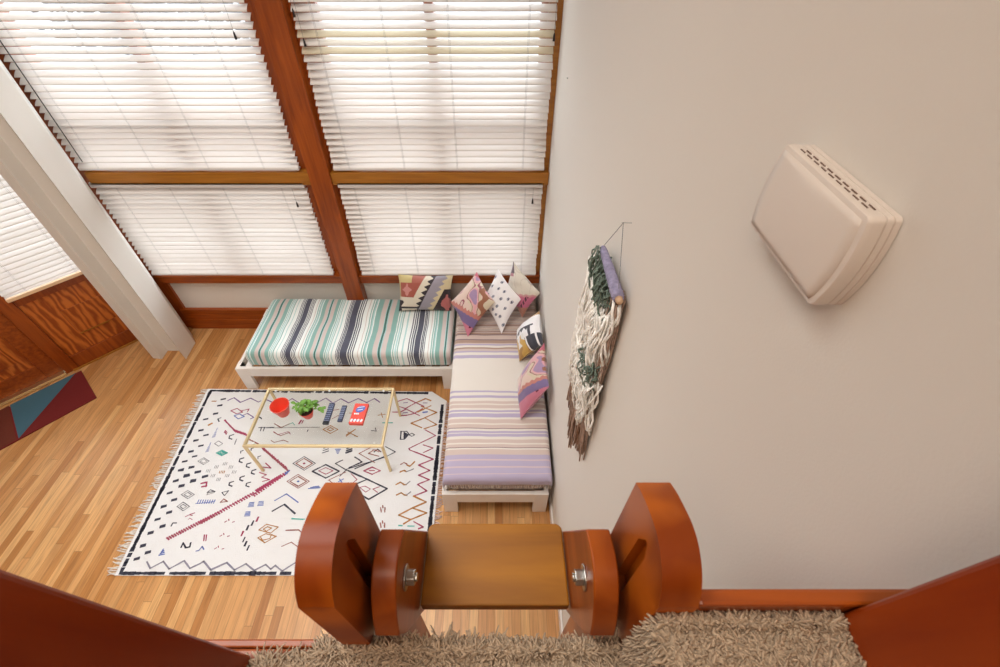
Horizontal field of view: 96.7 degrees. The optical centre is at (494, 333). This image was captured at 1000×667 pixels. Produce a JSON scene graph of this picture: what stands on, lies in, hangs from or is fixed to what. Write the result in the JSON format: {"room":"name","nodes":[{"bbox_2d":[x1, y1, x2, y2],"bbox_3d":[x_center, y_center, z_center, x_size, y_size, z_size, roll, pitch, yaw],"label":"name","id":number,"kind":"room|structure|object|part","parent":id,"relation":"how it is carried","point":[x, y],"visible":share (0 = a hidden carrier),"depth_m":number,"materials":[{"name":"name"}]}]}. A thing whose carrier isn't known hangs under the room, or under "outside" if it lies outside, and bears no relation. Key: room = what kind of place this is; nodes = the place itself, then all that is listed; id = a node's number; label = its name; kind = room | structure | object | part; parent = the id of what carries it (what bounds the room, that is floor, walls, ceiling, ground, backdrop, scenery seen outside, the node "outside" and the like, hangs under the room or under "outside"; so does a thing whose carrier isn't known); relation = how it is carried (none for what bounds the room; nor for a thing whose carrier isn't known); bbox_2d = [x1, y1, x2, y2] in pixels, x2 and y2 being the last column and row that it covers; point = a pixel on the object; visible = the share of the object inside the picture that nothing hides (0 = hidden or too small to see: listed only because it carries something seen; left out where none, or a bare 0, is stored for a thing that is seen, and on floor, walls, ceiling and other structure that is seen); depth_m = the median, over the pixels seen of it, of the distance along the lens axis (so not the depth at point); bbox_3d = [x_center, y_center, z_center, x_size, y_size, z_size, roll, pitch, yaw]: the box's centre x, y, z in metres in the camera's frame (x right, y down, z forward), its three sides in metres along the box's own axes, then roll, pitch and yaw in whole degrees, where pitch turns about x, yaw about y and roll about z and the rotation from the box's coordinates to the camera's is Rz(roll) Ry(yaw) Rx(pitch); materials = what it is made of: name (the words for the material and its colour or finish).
{"room":"loft","nodes":[
{"label":"loft","id":0,"kind":"room"},
{"bbox_2d":[0,60,194,358],"bbox_3d":[-3.367,-1.683,2.838,0.385,5.200,0.362,0,46,0],"label":"wall column","id":1,"kind":"structure","parent":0,"point":[33,163],"depth_m":3.53,"materials":[{"name":"beige paint"}]},
{"bbox_2d":[0,327,559,641],"bbox_3d":[-2.800,1.688,3.260,6.800,0.120,5.350,0,46,0],"label":"floor","id":2,"kind":"structure","parent":0,"point":[71,489],"depth_m":3.51,"materials":[{"name":"brown wood"}]},
{"bbox_2d":[0,371,96,449],"bbox_3d":[-4.418,0.850,3.988,0.509,0.010,1.361,32,54,27],"label":"door mat","id":3,"kind":"object","parent":2,"relation":"on","point":[41,408],"visible":1,"depth_m":4.14,"materials":[{"name":"red fabric"}]},
{"bbox_2d":[107,389,448,575],"bbox_3d":[-1.626,1.124,3.717,2.456,0.014,1.648,0,46,0],"label":"woven rug","id":4,"kind":"object","parent":2,"relation":"on","point":[213,511],"visible":0.92,"depth_m":3.66,"materials":[{"name":"fabric"}]},
{"bbox_2d":[242,388,400,471],"bbox_3d":[-1.397,0.801,3.736,1.076,0.416,0.561,0,46,0],"label":"coffee table","id":5,"kind":"object","parent":4,"relation":"on","point":[245,445],"visible":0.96,"depth_m":3.54,"materials":[{"name":"gold metal"}]},
{"bbox_3d":[-1.925,1.006,3.558,0.019,0.384,0.019,0,46,0],"label":"leg","id":6,"kind":"part","parent":5,"relation":"part of","materials":[{"name":"gold metal"}]},
{"bbox_3d":[-1.925,0.619,3.937,0.019,0.384,0.019,0,46,0],"label":"leg","id":7,"kind":"part","parent":5,"relation":"part of","materials":[{"name":"gold metal"}]},
{"bbox_2d":[269,397,289,417],"bbox_3d":[-1.706,0.606,3.555,0.148,0.115,0.148,0,46,0],"label":"plant pot","id":8,"kind":"object","parent":5,"relation":"on","point":[279,406],"visible":1,"depth_m":3.56,"materials":[{"name":"red plastic"}]},
{"bbox_2d":[290,399,325,418],"bbox_3d":[-1.484,0.600,3.540,0.272,0.146,0.149,0,46,0],"label":"potted plant","id":9,"kind":"object","parent":5,"relation":"on","point":[305,411],"visible":1,"depth_m":3.51,"materials":[{"name":"green plant"}]},
{"bbox_3d":[-1.500,0.637,3.552,0.113,0.075,0.113,0,46,0],"label":"pot","id":10,"kind":"part","parent":9,"relation":"part of","materials":[{"name":"red ceramic"}]},
{"bbox_3d":[-1.397,0.670,3.601,1.076,0.024,0.561,0,46,0],"label":"frame","id":11,"kind":"part","parent":5,"relation":"part of","materials":[{"name":"gold metal"}]},
{"bbox_2d":[322,403,334,424],"bbox_3d":[-1.338,0.646,3.582,0.052,0.020,0.203,0,46,0],"label":"remote control","id":12,"kind":"object","parent":5,"relation":"on","point":[331,406],"visible":1,"depth_m":3.57,"materials":[{"name":"blue plastic"}]},
{"bbox_2d":[337,405,346,421],"bbox_3d":[-1.232,0.646,3.582,0.040,0.020,0.155,1,46,1],"label":"remote control","id":13,"kind":"object","parent":5,"relation":"on","point":[344,407],"visible":1,"depth_m":3.57,"materials":[{"name":"blue plastic"}]},
{"bbox_2d":[349,403,368,425],"bbox_3d":[-1.092,0.649,3.571,0.110,0.031,0.192,2,46,2],"label":"box","id":14,"kind":"object","parent":5,"relation":"on","point":[359,413],"visible":1,"depth_m":3.55,"materials":[{"name":"red cardboard"}]},
{"bbox_2d":[350,406,364,421],"bbox_3d":[-1.095,0.644,3.555,0.103,0.001,0.152,0,46,0],"label":"print","id":15,"kind":"object","parent":14,"relation":"on","point":[358,414],"depth_m":3.55,"materials":[{"name":"white"}]},
{"bbox_3d":[-0.868,1.006,3.558,0.019,0.384,0.019,0,46,0],"label":"leg","id":16,"kind":"part","parent":5,"relation":"part of","materials":[{"name":"gold metal"}]},
{"bbox_3d":[-0.868,0.619,3.937,0.019,0.384,0.019,0,46,0],"label":"leg","id":17,"kind":"part","parent":5,"relation":"part of","materials":[{"name":"gold metal"}]},
{"bbox_2d":[235,309,456,388],"bbox_3d":[-1.393,0.140,4.480,2.003,0.302,0.818,0,46,0],"label":"bed","id":18,"kind":"object","parent":2,"relation":"on","point":[245,370],"visible":0.41,"depth_m":4.13,"materials":[{"name":"white paint"}]},
{"bbox_3d":[-2.342,0.395,4.231,0.104,0.302,0.104,0,46,0],"label":"leg","id":19,"kind":"part","parent":18,"relation":"part of","materials":[{"name":"white paint"}]},
{"bbox_2d":[245,299,455,364],"bbox_3d":[-1.337,-0.035,4.312,1.875,0.181,0.784,0,46,0],"label":"mattress","id":20,"kind":"object","parent":18,"relation":"on","point":[290,331],"visible":0.97,"depth_m":4.17,"materials":[{"name":"fabric"}]},
{"bbox_2d":[398,274,452,310],"bbox_3d":[-0.675,-0.398,4.330,0.539,0.300,0.231,0,46,0],"label":"cushion","id":21,"kind":"object","parent":20,"relation":"on","point":[416,292],"visible":1,"depth_m":4.27,"materials":[{"name":"fabric"}]},
{"bbox_3d":[-0.443,0.395,4.231,0.104,0.302,0.104,0,46,0],"label":"leg","id":22,"kind":"part","parent":18,"relation":"part of","materials":[{"name":"white paint"}]},
{"bbox_2d":[294,482,430,644],"bbox_3d":[-0.180,1.244,1.524,0.037,2.982,0.124,0,46,0],"label":"ladder rail","id":23,"kind":"object","parent":2,"relation":"on","point":[339,536],"visible":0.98,"depth_m":0.48,"materials":[{"name":"brown wood"}]},
{"bbox_2d":[371,524,618,635],"bbox_3d":[0.000,0.369,0.688,0.324,0.321,0.196,0,46,0],"label":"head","id":24,"kind":"object","parent":23,"relation":"attached to","point":[444,566],"visible":1,"depth_m":0.71},
{"bbox_3d":[-0.136,0.369,0.688,0.031,0.321,0.196,0,46,0],"label":"rail","id":25,"kind":"part","parent":24,"relation":"part of","materials":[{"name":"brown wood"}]},
{"bbox_2d":[403,563,417,590],"bbox_3d":[-0.112,0.326,0.595,0.016,0.033,0.033,0,46,0],"label":"washer","id":26,"kind":"object","parent":24,"relation":"in","point":[410,577],"depth_m":0.59,"materials":[{"name":"silver metal"}]},
{"bbox_2d":[572,563,586,590],"bbox_3d":[0.112,0.326,0.595,0.016,0.033,0.033,0,46,0],"label":"washer","id":27,"kind":"object","parent":24,"relation":"in","point":[579,577],"depth_m":0.59,"materials":[{"name":"silver metal"}]},
{"bbox_3d":[0.136,0.369,0.688,0.031,0.321,0.196,0,46,0],"label":"rail","id":28,"kind":"part","parent":24,"relation":"part of","materials":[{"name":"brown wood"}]},
{"bbox_2d":[442,485,548,511],"bbox_3d":[0.002,0.567,4.062,0.784,0.302,2.013,0,46,0],"label":"bed","id":29,"kind":"object","parent":2,"relation":"on","point":[451,499],"visible":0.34,"depth_m":3.29,"materials":[{"name":"white paint"}]},
{"bbox_3d":[-0.338,1.248,3.394,0.104,0.302,0.104,0,46,0],"label":"leg","id":30,"kind":"part","parent":29,"relation":"part of","materials":[{"name":"white paint"}]},
{"bbox_3d":[0.002,0.510,4.004,0.776,0.135,2.005,0,46,0],"label":"rail","id":31,"kind":"part","parent":29,"relation":"part of","materials":[{"name":"white paint"}]},
{"bbox_2d":[450,485,544,488],"bbox_3d":[0.014,0.392,3.906,0.742,0.163,1.957,0,46,0],"label":"mattress","id":32,"kind":"object","parent":29,"relation":"on","point":[459,486],"visible":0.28,"depth_m":3.25,"materials":[{"name":"fabric"}]},
{"bbox_2d":[442,299,551,490],"bbox_3d":[0.018,0.396,3.908,0.794,0.208,2.003,0,46,0],"label":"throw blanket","id":33,"kind":"object","parent":32,"relation":"on","point":[488,442],"visible":0.77,"depth_m":3.51,"materials":[{"name":"fabric"}]},
{"bbox_2d":[451,272,494,335],"bbox_3d":[-0.212,-0.278,4.182,0.332,0.357,0.408,-23,50,-21],"label":"cushion","id":34,"kind":"object","parent":33,"relation":"on","point":[473,301],"visible":1,"depth_m":4.12,"materials":[{"name":"fabric"}]},
{"bbox_2d":[487,269,520,333],"bbox_3d":[0.045,-0.306,4.182,0.286,0.397,0.387,-31,53,-27],"label":"cushion","id":35,"kind":"object","parent":33,"relation":"on","point":[505,299],"visible":0.95,"depth_m":4.15,"materials":[{"name":"fabric"}]},
{"bbox_2d":[508,262,539,316],"bbox_3d":[0.255,-0.381,4.188,0.128,0.450,0.454,-26,51,-23],"label":"cushion","id":36,"kind":"object","parent":33,"relation":"on","point":[519,283],"visible":0.8,"depth_m":4.11,"materials":[{"name":"fabric"}]},
{"bbox_2d":[517,311,542,361],"bbox_3d":[0.304,0.023,3.925,0.219,0.300,0.480,0,46,0],"label":"cushion","id":37,"kind":"object","parent":33,"relation":"on","point":[530,333],"visible":1,"depth_m":3.83,"materials":[{"name":"fabric"}]},
{"bbox_2d":[518,344,548,418],"bbox_3d":[0.295,0.375,3.517,0.234,0.380,0.475,0,46,0],"label":"cushion","id":38,"kind":"object","parent":33,"relation":"on","point":[533,380],"visible":1,"depth_m":3.42,"materials":[{"name":"fabric"}]},
{"bbox_3d":[0.342,1.248,3.394,0.104,0.302,0.104,0,46,0],"label":"leg","id":39,"kind":"part","parent":29,"relation":"part of","materials":[{"name":"white paint"}]},
{"bbox_2d":[561,482,701,642],"bbox_3d":[0.185,1.244,1.524,0.040,2.982,0.124,0,46,0],"label":"ladder rail","id":40,"kind":"object","parent":2,"relation":"on","point":[654,538],"visible":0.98,"depth_m":0.48,"materials":[{"name":"brown wood"}]},
{"bbox_2d":[170,283,537,307],"bbox_3d":[-1.632,-1.963,3.112,4.136,5.200,0.160,0,46,0],"label":"wall","id":41,"kind":"structure","parent":0,"point":[192,295],"depth_m":4.56,"materials":[{"name":"beige paint"}]},
{"bbox_2d":[0,3,189,326],"bbox_3d":[-3.453,-1.400,3.666,0.335,3.620,0.190,0,46,0],"label":"trim","id":42,"kind":"structure","parent":41,"relation":"attached to","point":[168,291],"depth_m":3.81,"materials":[{"name":"red wood"}]},
{"bbox_2d":[73,339,137,370],"bbox_3d":[-3.882,0.115,4.704,0.014,0.018,0.990,34,55,29],"label":"trim","id":43,"kind":"structure","parent":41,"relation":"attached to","point":[125,345],"depth_m":4.59,"materials":[{"name":"brown wood"}]},
{"bbox_2d":[0,3,292,150],"bbox_3d":[-2.442,-1.962,3.038,1.685,1.695,0.090,0,46,0],"label":"window","id":44,"kind":"structure","parent":41,"relation":"in","point":[107,3],"depth_m":2.95,"materials":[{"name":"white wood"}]},
{"bbox_2d":[0,0,300,170],"bbox_3d":[-2.444,-1.895,2.970,1.764,1.663,0.072,0,46,0],"label":"blind","id":45,"kind":"object","parent":44,"relation":"attached to","point":[112,112],"visible":1,"depth_m":3.11,"materials":[{"name":"white plastic"}]},
{"bbox_3d":[-3.160,-1.872,2.972,0.009,1.608,0.001,0,46,0],"label":"ladder cord","id":46,"kind":"part","parent":45,"relation":"part of","materials":[{"name":"white fabric"}]},
{"bbox_3d":[-3.235,-1.800,3.022,0.006,1.300,0.007,0,46,0],"label":"pull cord","id":47,"kind":"part","parent":45,"relation":"part of","materials":[{"name":"grey fabric"}]},
{"bbox_3d":[-2.720,-1.872,2.972,0.009,1.608,0.001,0,46,0],"label":"ladder cord","id":48,"kind":"part","parent":45,"relation":"part of","materials":[{"name":"white fabric"}]},
{"bbox_3d":[-2.280,-1.872,2.972,0.009,1.608,0.001,0,46,0],"label":"ladder cord","id":49,"kind":"part","parent":45,"relation":"part of","materials":[{"name":"white fabric"}]},
{"bbox_3d":[-2.444,-1.324,3.564,1.756,0.016,0.048,0,46,0],"label":"rail","id":50,"kind":"part","parent":45,"relation":"part of","materials":[{"name":"white plastic"}]},
{"bbox_3d":[-1.840,-1.872,2.972,0.009,1.608,0.001,0,46,0],"label":"ladder cord","id":51,"kind":"part","parent":45,"relation":"part of","materials":[{"name":"white fabric"}]},
{"bbox_2d":[88,182,333,274],"bbox_3d":[-2.445,-0.908,3.978,1.763,0.954,0.072,0,46,0],"label":"blind","id":52,"kind":"object","parent":41,"relation":"attached to","point":[178,229],"visible":0.98,"depth_m":3.93,"materials":[{"name":"white plastic"}]},
{"bbox_3d":[-2.444,-1.232,3.659,1.756,0.045,0.056,0,46,0],"label":"head rail","id":53,"kind":"part","parent":52,"relation":"part of","materials":[{"name":"white plastic"}]},
{"bbox_3d":[-2.444,-0.586,4.319,1.756,0.016,0.048,0,46,0],"label":"rail","id":54,"kind":"part","parent":52,"relation":"part of","materials":[{"name":"white plastic"}]},
{"bbox_2d":[180,308,267,328],"bbox_3d":[-1.447,-0.165,4.800,3.766,0.272,0.048,0,46,0],"label":"baseboard","id":55,"kind":"structure","parent":41,"relation":"attached to","point":[197,318],"depth_m":4.77,"materials":[{"name":"red wood"}]},
{"bbox_2d":[244,0,367,299],"bbox_3d":[-1.400,-1.922,3.072,0.400,5.200,0.275,0,46,0],"label":"wooden beam","id":56,"kind":"structure","parent":41,"relation":"attached to","point":[274,23],"depth_m":3.30,"materials":[{"name":"red wood"}]},
{"bbox_2d":[84,169,548,184],"bbox_3d":[-1.433,-1.339,3.687,3.734,0.105,0.248,0,46,0],"label":"trim","id":57,"kind":"structure","parent":41,"relation":"attached to","point":[301,176],"depth_m":3.59,"materials":[{"name":"brown wood"}]},
{"bbox_2d":[155,271,539,282],"bbox_3d":[-1.433,-0.608,4.432,3.734,0.107,0.250,0,46,0],"label":"trim","id":58,"kind":"structure","parent":41,"relation":"attached to","point":[335,278],"depth_m":4.35,"materials":[{"name":"red wood"}]},
{"bbox_2d":[308,2,548,62],"bbox_3d":[-0.427,-1.962,3.038,1.545,1.695,0.090,0,46,0],"label":"window","id":59,"kind":"structure","parent":41,"relation":"in","point":[309,2],"depth_m":2.95,"materials":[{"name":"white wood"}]},
{"bbox_2d":[288,0,557,170],"bbox_3d":[-0.449,-1.895,2.970,1.690,1.663,0.072,0,46,0],"label":"blind","id":60,"kind":"object","parent":59,"relation":"attached to","point":[373,116],"visible":1,"depth_m":3.11,"materials":[{"name":"white plastic"}]},
{"bbox_3d":[-1.160,-1.872,2.972,0.009,1.608,0.001,0,46,0],"label":"ladder cord","id":61,"kind":"part","parent":60,"relation":"part of","materials":[{"name":"white fabric"}]},
{"bbox_3d":[-0.720,-1.872,2.972,0.009,1.608,0.001,0,46,0],"label":"ladder cord","id":62,"kind":"part","parent":60,"relation":"part of","materials":[{"name":"white fabric"}]},
{"bbox_3d":[-0.449,-1.324,3.564,1.682,0.016,0.048,0,46,0],"label":"rail","id":63,"kind":"part","parent":60,"relation":"part of","materials":[{"name":"white plastic"}]},
{"bbox_3d":[-0.300,-1.872,2.972,0.009,1.608,0.001,0,46,0],"label":"ladder cord","id":64,"kind":"part","parent":60,"relation":"part of","materials":[{"name":"white fabric"}]},
{"bbox_3d":[0.220,-1.872,2.972,0.009,1.608,0.001,0,46,0],"label":"ladder cord","id":65,"kind":"part","parent":60,"relation":"part of","materials":[{"name":"white fabric"}]},
{"bbox_2d":[338,183,542,274],"bbox_3d":[-0.449,-0.908,3.978,1.690,0.954,0.072,0,46,0],"label":"blind","id":66,"kind":"object","parent":41,"relation":"attached to","point":[407,229],"visible":0.96,"depth_m":3.93,"materials":[{"name":"white plastic"}]},
{"bbox_3d":[-0.449,-1.232,3.659,1.682,0.045,0.056,0,46,0],"label":"head rail","id":67,"kind":"part","parent":66,"relation":"part of","materials":[{"name":"white plastic"}]},
{"bbox_3d":[-0.449,-0.586,4.319,1.682,0.016,0.048,0,46,0],"label":"rail","id":68,"kind":"part","parent":66,"relation":"part of","materials":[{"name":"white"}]},
{"bbox_2d":[536,0,999,629],"bbox_3d":[0.518,-0.131,1.402,0.164,5.320,5.350,0,46,0],"label":"wall","id":69,"kind":"structure","parent":0,"point":[854,443],"depth_m":0.69,"materials":[{"name":"beige paint"}]},
{"bbox_2d":[536,0,563,271],"bbox_3d":[0.391,-1.618,3.446,0.091,3.000,0.185,0,46,0],"label":"trim","id":70,"kind":"structure","parent":69,"relation":"attached to","point":[558,23],"depth_m":3.28,"materials":[{"name":"brown wood"}]},
{"bbox_2d":[548,485,562,635],"bbox_3d":[0.430,1.075,3.706,0.012,0.100,3.250,0,46,0],"label":"baseboard","id":71,"kind":"structure","parent":69,"relation":"attached to","point":[549,490],"depth_m":3.33,"materials":[{"name":"white paint"}]},
{"bbox_2d":[697,589,907,613],"bbox_3d":[0.321,0.387,0.575,0.228,0.336,0.016,0,46,0],"label":"trim","id":72,"kind":"structure","parent":69,"relation":"attached to","point":[845,600],"depth_m":0.46,"materials":[{"name":"red wood"}]},
{"bbox_2d":[751,144,902,304],"bbox_3d":[0.413,-0.148,0.584,0.044,0.127,0.213,0,46,0],"label":"door chime","id":73,"kind":"object","parent":69,"relation":"attached to","point":[829,232],"visible":1,"depth_m":0.54,"materials":[{"name":"beige plastic"}]},
{"bbox_3d":[0.395,-0.147,0.585,0.008,0.112,0.196,0,46,0],"label":"plate","id":74,"kind":"part","parent":73,"relation":"part of","materials":[{"name":"beige plastic"}]},
{"bbox_3d":[-0.215,1.012,0.244,0.770,0.335,1.296,0,46,0],"label":"step","id":75,"kind":"structure","parent":0,"visible":0},
{"bbox_2d":[0,569,249,666],"bbox_3d":[-0.377,0.614,-0.012,0.119,0.582,1.106,0,46,0],"label":"board","id":76,"kind":"object","parent":75,"relation":"on","point":[41,625],"visible":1,"depth_m":0.38,"materials":[{"name":"red wood"}]},
{"bbox_2d":[203,639,316,648],"bbox_3d":[-0.400,0.514,0.696,0.400,0.287,0.010,0,46,0],"label":"trim","id":77,"kind":"structure","parent":75,"relation":"attached to","point":[228,643],"depth_m":0.59,"materials":[{"name":"red wood"}]},
{"bbox_2d":[232,649,307,665],"bbox_3d":[-0.215,0.524,0.687,0.770,0.285,0.018,0,46,0],"label":"trim","id":78,"kind":"structure","parent":75,"relation":"attached to","point":[243,651],"depth_m":0.59,"materials":[{"name":"red wood"}]},
{"bbox_2d":[246,622,623,666],"bbox_3d":[-0.067,0.473,0.523,0.529,0.022,0.229,0,46,0],"label":"carpet","id":79,"kind":"object","parent":75,"relation":"on","point":[453,650],"visible":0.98,"depth_m":0.57,"materials":[{"name":"beige carpet"}]},
{"bbox_2d":[618,609,866,666],"bbox_3d":[0.262,0.412,0.459,0.226,0.181,0.205,0,46,0],"label":"carpet","id":80,"kind":"object","parent":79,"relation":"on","point":[757,638],"visible":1,"depth_m":0.45,"materials":[{"name":"beige carpet"}]},
{"bbox_3d":[0.303,0.950,0.186,0.263,0.505,1.303,0,46,0],"label":"step","id":81,"kind":"structure","parent":0,"visible":0},
{"bbox_2d":[844,555,999,666],"bbox_3d":[0.396,0.551,-0.069,0.068,0.412,1.116,0,46,0],"label":"board","id":82,"kind":"object","parent":81,"relation":"on","point":[952,619],"visible":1,"depth_m":0.37,"materials":[{"name":"red wood"}]},
{"label":"outside","id":83,"kind":"structure","parent":0,"visible":0},
{"bbox_2d":[4,2,540,62],"bbox_3d":[-4.000,-7.952,13.176,36.000,0.100,22.200,0,46,0],"label":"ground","id":84,"kind":"structure","parent":83,"point":[318,2],"depth_m":16.11,"materials":[{"name":"plant"}]},
{"bbox_2d":[32,3,250,54],"bbox_3d":[-10.280,-9.854,13.498,7.618,2.382,2.597,0,46,0],"label":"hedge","id":85,"kind":"object","parent":84,"relation":"on","point":[43,3],"visible":0.08,"depth_m":13.48,"materials":[{"name":"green plant"}]},
{"bbox_3d":[-4.827,-1.097,2.264,2.598,5.200,2.732,0,46,0],"label":"wall","id":86,"kind":"structure","parent":0,"visible":0},
{"bbox_2d":[0,312,67,407],"bbox_3d":[-4.663,-0.117,3.403,0.145,2.200,1.055,34,55,29],"label":"door","id":87,"kind":"structure","parent":86,"relation":"in","point":[25,368],"depth_m":4.18,"materials":[{"name":"red wood"}]},
{"bbox_3d":[-4.660,0.271,3.829,0.011,0.470,0.590,34,55,29],"label":"raised panel","id":88,"kind":"part","parent":87,"relation":"part of","materials":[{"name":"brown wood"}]},
{"bbox_3d":[-4.673,0.262,3.837,0.025,0.670,0.750,34,55,29],"label":"panel","id":89,"kind":"part","parent":87,"relation":"part of","materials":[{"name":"brown wood"}]},
{"bbox_2d":[0,175,82,302],"bbox_3d":[-3.890,-0.969,3.537,0.066,1.367,0.850,34,55,29],"label":"blind","id":90,"kind":"object","parent":86,"relation":"attached to","point":[32,261],"visible":0.41,"depth_m":3.75,"materials":[{"name":"white plastic"}]},
{"bbox_3d":[-3.808,-1.001,3.592,0.001,1.312,0.009,34,55,29],"label":"ladder cord","id":91,"kind":"part","parent":90,"relation":"part of","materials":[{"name":"white fabric"}]},
{"bbox_3d":[-3.889,-0.501,4.013,0.062,0.030,0.842,34,55,29],"label":"rail","id":92,"kind":"part","parent":90,"relation":"part of","materials":[{"name":"brown"}]},
{"bbox_2d":[0,274,136,373],"bbox_3d":[-4.317,-0.454,3.628,0.140,2.350,2.170,34,55,29],"label":"trim","id":93,"kind":"structure","parent":86,"relation":"attached to","point":[11,310],"depth_m":4.18,"materials":[{"name":"red wood"}]},
{"bbox_2d":[19,280,128,355],"bbox_3d":[-3.928,-0.238,4.380,0.072,0.665,0.855,34,55,29],"label":"wall panel","id":94,"kind":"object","parent":86,"relation":"attached to","point":[76,317],"depth_m":4.27,"materials":[{"name":"brown wood"}]},
{"bbox_3d":[-3.862,-0.261,4.405,0.014,0.280,0.595,34,55,29],"label":"raised panel","id":95,"kind":"part","parent":94,"relation":"part of","materials":[{"name":"brown wood"}]},
{"bbox_3d":[0.420,-0.352,1.416,0.032,0.005,0.008,0,46,0],"label":"nail","id":96,"kind":"object","parent":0,"visible":0},
{"bbox_2d":[566,223,625,461],"bbox_3d":[0.382,0.109,1.897,0.103,1.336,0.439,0,46,0],"label":"wall hanging","id":97,"kind":"object","parent":96,"relation":"hanging from","point":[601,303],"depth_m":1.70,"materials":[{"name":"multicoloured fabric"}]}
]}

